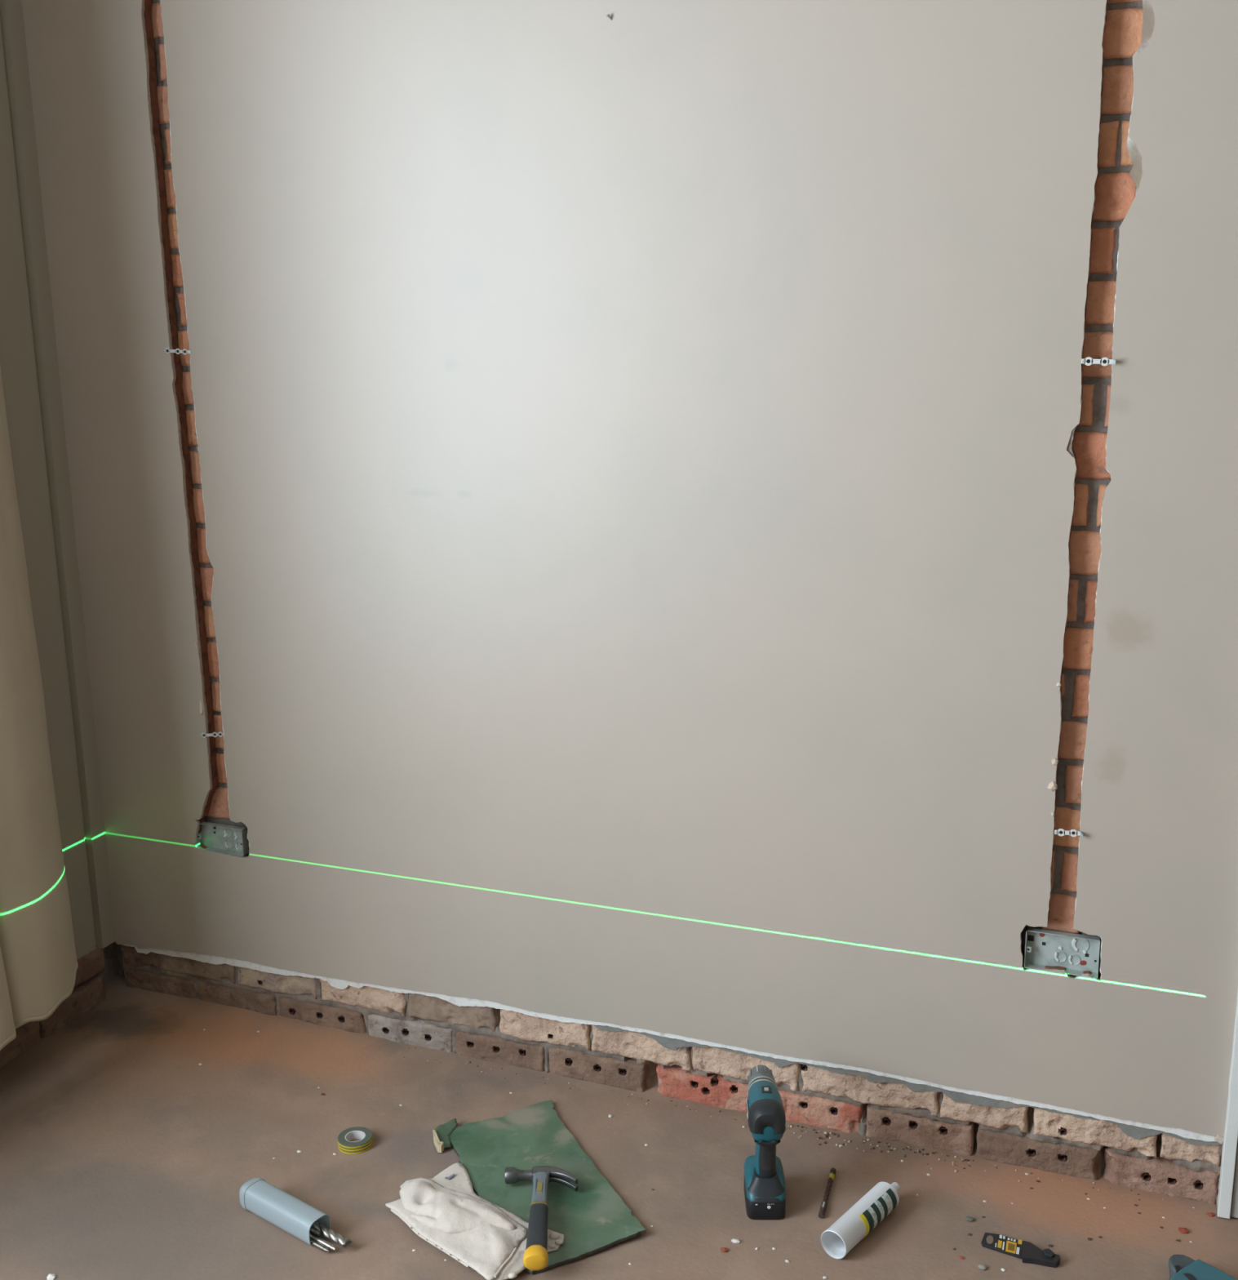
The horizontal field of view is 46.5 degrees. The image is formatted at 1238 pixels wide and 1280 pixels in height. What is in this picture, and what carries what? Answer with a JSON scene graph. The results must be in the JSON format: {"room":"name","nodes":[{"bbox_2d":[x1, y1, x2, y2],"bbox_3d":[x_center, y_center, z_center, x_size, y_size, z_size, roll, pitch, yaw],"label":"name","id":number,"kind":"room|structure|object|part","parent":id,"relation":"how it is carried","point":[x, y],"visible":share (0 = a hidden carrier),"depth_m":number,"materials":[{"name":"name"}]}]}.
{"room":"room under renovation","nodes":[
{"label":"room under renovation","id":0,"kind":"room"},
{"bbox_2d":[0,0,119,1068],"bbox_3d":[-2.280,-0.054,0.933,0.220,3.056,5.250,4,14,21],"label":"wall","id":1,"kind":"structure","parent":0,"point":[29,368],"depth_m":3.23,"materials":[{"name":"painted plaster"},{"name":"brick"}]},
{"bbox_3d":[-1.537,-1.500,2.236,0.062,0.022,1.380,4,14,21],"label":"rail","id":2,"kind":"object","parent":1,"relation":"attached to","visible":0},
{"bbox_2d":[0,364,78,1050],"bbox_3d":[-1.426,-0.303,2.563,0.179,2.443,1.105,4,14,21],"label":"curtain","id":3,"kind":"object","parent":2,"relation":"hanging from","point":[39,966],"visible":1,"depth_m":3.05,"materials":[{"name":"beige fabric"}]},
{"bbox_2d":[0,973,1237,1279],"bbox_3d":[-0.045,1.590,0.438,4.775,0.021,5.250,4,14,21],"label":"floor","id":4,"kind":"structure","parent":0,"point":[123,1156],"depth_m":2.80,"materials":[{"name":"brown concrete"}]},
{"bbox_2d":[47,1273,56,1279],"bbox_3d":[-0.995,1.116,2.522,0.016,0.009,0.013,4,14,21],"label":"chip","id":5,"kind":"object","parent":4,"relation":"on","point":[51,1277],"visible":1,"depth_m":2.52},
{"bbox_2d":[239,1177,330,1246],"bbox_3d":[-0.620,1.055,2.661,0.199,0.053,0.053,9,17,36],"label":"tube","id":6,"kind":"object","parent":4,"relation":"on","point":[257,1196],"visible":1,"depth_m":2.64,"materials":[{"name":"plastic"}]},
{"bbox_2d":[310,1226,320,1235],"bbox_3d":[-0.611,1.060,2.650,0.177,0.010,0.010,9,17,36],"label":"bit","id":7,"kind":"object","parent":6,"relation":"in","point":[313,1230],"visible":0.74,"depth_m":2.60,"materials":[{"name":"metal"}]},
{"bbox_2d":[310,1238,329,1252],"bbox_3d":[-0.603,1.079,2.634,0.213,0.009,0.010,9,17,36],"label":"bit","id":8,"kind":"object","parent":6,"relation":"in","point":[313,1242],"visible":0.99,"depth_m":2.58,"materials":[{"name":"metal"}]},
{"bbox_2d":[309,1231,337,1251],"bbox_3d":[-0.595,1.075,2.637,0.221,0.009,0.009,9,17,36],"label":"bit","id":9,"kind":"object","parent":6,"relation":"in","point":[326,1244],"visible":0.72,"depth_m":2.59,"materials":[{"name":"metal"}]},
{"bbox_2d":[311,1221,351,1248],"bbox_3d":[-0.579,1.066,2.644,0.236,0.017,0.019,9,17,36],"label":"bit","id":10,"kind":"object","parent":6,"relation":"in","point":[328,1233],"visible":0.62,"depth_m":2.59,"materials":[{"name":"metal"}]},
{"bbox_2d":[337,1126,373,1154],"bbox_3d":[-0.533,1.011,2.910,0.071,0.019,0.071,4,14,21],"label":"tape roll","id":11,"kind":"object","parent":4,"relation":"on","point":[365,1135],"visible":1,"depth_m":2.90,"materials":[{"name":"yellow plastic"}]},
{"bbox_2d":[432,1099,646,1274],"bbox_3d":[-0.171,1.037,2.775,0.274,0.019,0.515,-6,14,-22],"label":"mat","id":12,"kind":"object","parent":4,"relation":"on","point":[593,1219],"visible":0.88,"depth_m":2.79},
{"bbox_2d":[385,1162,564,1279],"bbox_3d":[-0.271,1.052,2.640,0.192,0.035,0.366,-13,18,-42],"label":"rag","id":13,"kind":"object","parent":12,"relation":"on","point":[444,1210],"visible":0.96,"depth_m":2.61,"materials":[{"name":"beige fabric"}]},
{"bbox_2d":[505,1165,577,1271],"bbox_3d":[-0.145,1.045,2.622,0.140,0.045,0.293,-1,13,-1],"label":"hammer","id":14,"kind":"object","parent":12,"relation":"on","point":[535,1257],"visible":1,"depth_m":2.64,"materials":[{"name":"metal"}]},
{"bbox_2d":[720,1247,728,1252],"bbox_3d":[0.188,1.091,2.573,0.014,0.008,0.012,4,14,21],"label":"chip","id":15,"kind":"object","parent":4,"relation":"on","point":[722,1249],"visible":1,"depth_m":2.57,"materials":[{"name":"red brick"}]},
{"bbox_2d":[731,1239,740,1243],"bbox_3d":[0.210,1.085,2.597,0.017,0.007,0.009,4,14,21],"label":"chip","id":16,"kind":"object","parent":4,"relation":"on","point":[735,1241],"visible":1,"depth_m":2.59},
{"bbox_2d":[744,1065,786,1219],"bbox_3d":[0.274,0.938,2.715,0.076,0.233,0.201,0,13,1],"label":"cordless drill","id":17,"kind":"object","parent":4,"relation":"on","point":[765,1191],"visible":1,"depth_m":2.65,"materials":[{"name":"teal plastic"}]},
{"bbox_3d":[0.272,0.950,2.679,0.044,0.110,0.070,0,13,1],"label":"handle","id":18,"kind":"part","parent":17,"relation":"part of","materials":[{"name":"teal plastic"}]},
{"bbox_2d":[404,1047,1195,1208],"bbox_3d":[0.238,0.993,2.978,1.775,0.011,0.061,4,14,21],"label":"rubble","id":19,"kind":"object","parent":4,"relation":"on","point":[791,1126],"visible":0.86,"depth_m":2.89,"materials":[{"name":"brick"},{"name":"mortar"}]},
{"bbox_2d":[818,1168,836,1218],"bbox_3d":[0.395,1.047,2.728,0.012,0.012,0.151,3,14,17],"label":"pencil","id":20,"kind":"object","parent":4,"relation":"on","point":[833,1171],"visible":1,"depth_m":2.72,"materials":[{"name":"black wood"}]},
{"bbox_2d":[821,1182,900,1258],"bbox_3d":[0.451,1.049,2.628,0.053,0.053,0.223,10,17,39],"label":"cartridge","id":21,"kind":"object","parent":4,"relation":"on","point":[842,1237],"visible":1,"depth_m":2.59,"materials":[{"name":"white plastic"}]},
{"bbox_2d":[964,1216,974,1221],"bbox_3d":[0.645,1.065,2.649,0.018,0.005,0.013,4,14,21],"label":"pebble","id":22,"kind":"object","parent":4,"relation":"on","point":[968,1218],"visible":1,"depth_m":2.65,"materials":[{"name":"grey stone"}]},
{"bbox_2d":[977,1264,987,1270],"bbox_3d":[0.636,1.097,2.517,0.016,0.006,0.012,4,14,21],"label":"pebble","id":23,"kind":"object","parent":4,"relation":"on","point":[984,1267],"visible":1,"depth_m":2.52,"materials":[{"name":"white stone"}]},
{"bbox_2d":[981,1232,1060,1267],"bbox_3d":[0.714,1.080,2.559,0.139,0.016,0.055,9,17,36],"label":"utility knife","id":24,"kind":"object","parent":4,"relation":"on","point":[1028,1252],"visible":1,"depth_m":2.55,"materials":[{"name":"black plastic"}]},
{"bbox_2d":[997,1240,1002,1248],"bbox_3d":[0.681,1.081,2.574,0.007,0.001,0.022,4,14,18],"label":"print","id":25,"kind":"object","parent":24,"relation":"on","point":[999,1242],"depth_m":2.57},
{"bbox_2d":[1005,1240,1017,1253],"bbox_3d":[0.699,1.082,2.566,0.018,0.001,0.032,4,14,21],"label":"print","id":26,"kind":"object","parent":24,"relation":"on","point":[1011,1246],"depth_m":2.57},
{"bbox_2d":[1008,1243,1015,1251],"bbox_3d":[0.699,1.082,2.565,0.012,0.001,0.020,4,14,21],"label":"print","id":27,"kind":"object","parent":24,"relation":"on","point":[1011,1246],"depth_m":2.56},
{"bbox_2d":[1016,1247,1019,1254],"bbox_3d":[0.708,1.085,2.556,0.005,0.001,0.019,4,14,19],"label":"print","id":28,"kind":"object","parent":24,"relation":"on","point":[1017,1248],"depth_m":2.55},
{"bbox_2d":[1178,1226,1189,1234],"bbox_3d":[1.024,1.071,2.610,0.019,0.009,0.013,1,13,9],"label":"chip","id":29,"kind":"object","parent":4,"relation":"on","point":[1183,1230],"visible":1,"depth_m":2.61,"materials":[{"name":"red brick"}]},
{"bbox_2d":[1168,1254,1237,1279],"bbox_3d":[0.984,1.093,2.383,0.217,0.066,0.189,-12,17,-40],"label":"power tool","id":30,"kind":"object","parent":4,"relation":"on","point":[1181,1267],"visible":1,"depth_m":2.41,"materials":[{"name":"teal plastic"}]},
{"bbox_2d":[1206,1212,1214,1217],"bbox_3d":[1.091,1.060,2.655,0.012,0.007,0.012,-6,14,-20],"label":"chip","id":31,"kind":"object","parent":4,"relation":"on","point":[1209,1214],"visible":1,"depth_m":2.65,"materials":[{"name":"red brick"}]},
{"bbox_2d":[22,0,1237,1204],"bbox_3d":[0.185,-0.494,2.763,3.215,3.100,0.178,4,14,21],"label":"wall","id":32,"kind":"structure","parent":0,"point":[635,507],"depth_m":2.78,"materials":[{"name":"paint"}]},
{"bbox_2d":[164,347,191,354],"bbox_3d":[-0.947,-0.620,3.088,0.068,0.014,0.004,4,14,19],"label":"strap","id":33,"kind":"object","parent":32,"relation":"attached to","point":[166,349],"visible":1,"depth_m":3.09,"materials":[{"name":"metal"}]},
{"bbox_2d":[199,699,202,715],"bbox_3d":[-0.952,0.155,3.277,0.007,0.040,0.008,-6,14,-21],"label":"plaster sliver","id":34,"kind":"object","parent":32,"relation":"attached to","point":[200,704],"visible":1,"depth_m":3.27,"materials":[{"name":"beige paint"}]},
{"bbox_2d":[200,731,225,737],"bbox_3d":[-0.925,0.216,3.281,0.066,0.019,0.004,4,14,19],"label":"strap","id":35,"kind":"object","parent":32,"relation":"attached to","point":[203,735],"visible":1,"depth_m":3.28,"materials":[{"name":"metal"}]},
{"bbox_2d":[196,821,248,856],"bbox_3d":[-0.928,0.464,3.363,0.131,0.064,0.021,4,14,21],"label":"junction box","id":36,"kind":"object","parent":32,"relation":"attached to","point":[219,837],"visible":1,"depth_m":3.37,"materials":[{"name":"metal"}]},
{"bbox_2d":[1047,781,1057,791],"bbox_3d":[0.786,0.265,2.609,0.018,0.019,0.009,4,14,21],"label":"crumb","id":37,"kind":"object","parent":32,"relation":"attached to","point":[1052,786],"visible":1,"depth_m":2.61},
{"bbox_2d":[1051,758,1058,764],"bbox_3d":[0.787,0.220,2.598,0.012,0.013,0.008,4,14,21],"label":"crumb","id":38,"kind":"object","parent":32,"relation":"attached to","point":[1055,762],"visible":1,"depth_m":2.60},
{"bbox_2d":[1024,927,1101,978],"bbox_3d":[0.829,0.585,2.691,0.132,0.074,0.021,4,14,21],"label":"junction box","id":39,"kind":"object","parent":32,"relation":"attached to","point":[1077,953],"visible":1,"depth_m":2.70,"materials":[{"name":"metal"}]},
{"bbox_2d":[1054,828,1083,837],"bbox_3d":[0.819,0.351,2.616,0.053,0.016,0.012,8,16,33],"label":"strap","id":40,"kind":"object","parent":32,"relation":"attached to","point":[1064,832],"visible":1,"depth_m":2.62,"materials":[{"name":"metal"}]},
{"bbox_2d":[1081,356,1115,365],"bbox_3d":[0.806,-0.468,2.419,0.056,0.014,0.015,6,15,20],"label":"strap","id":41,"kind":"object","parent":32,"relation":"attached to","point":[1091,361],"visible":1,"depth_m":2.42,"materials":[{"name":"metal"}]},
{"bbox_2d":[1217,989,1237,1218],"bbox_3d":[1.099,-0.417,2.314,0.023,3.026,0.046,4,14,21],"label":"trim","id":42,"kind":"structure","parent":32,"relation":"attached to","point":[1229,1145],"depth_m":2.61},
{"bbox_3d":[2.161,-0.350,1.943,2.009,3.050,0.060,4,14,21],"label":"wall","id":43,"kind":"structure","parent":0,"visible":0},
{"bbox_2d":[1231,1140,1237,1217],"bbox_3d":[1.163,-0.413,2.294,0.108,3.026,0.038,4,14,21],"label":"trim","id":44,"kind":"structure","parent":43,"relation":"attached to","point":[1234,1209],"depth_m":2.63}
]}

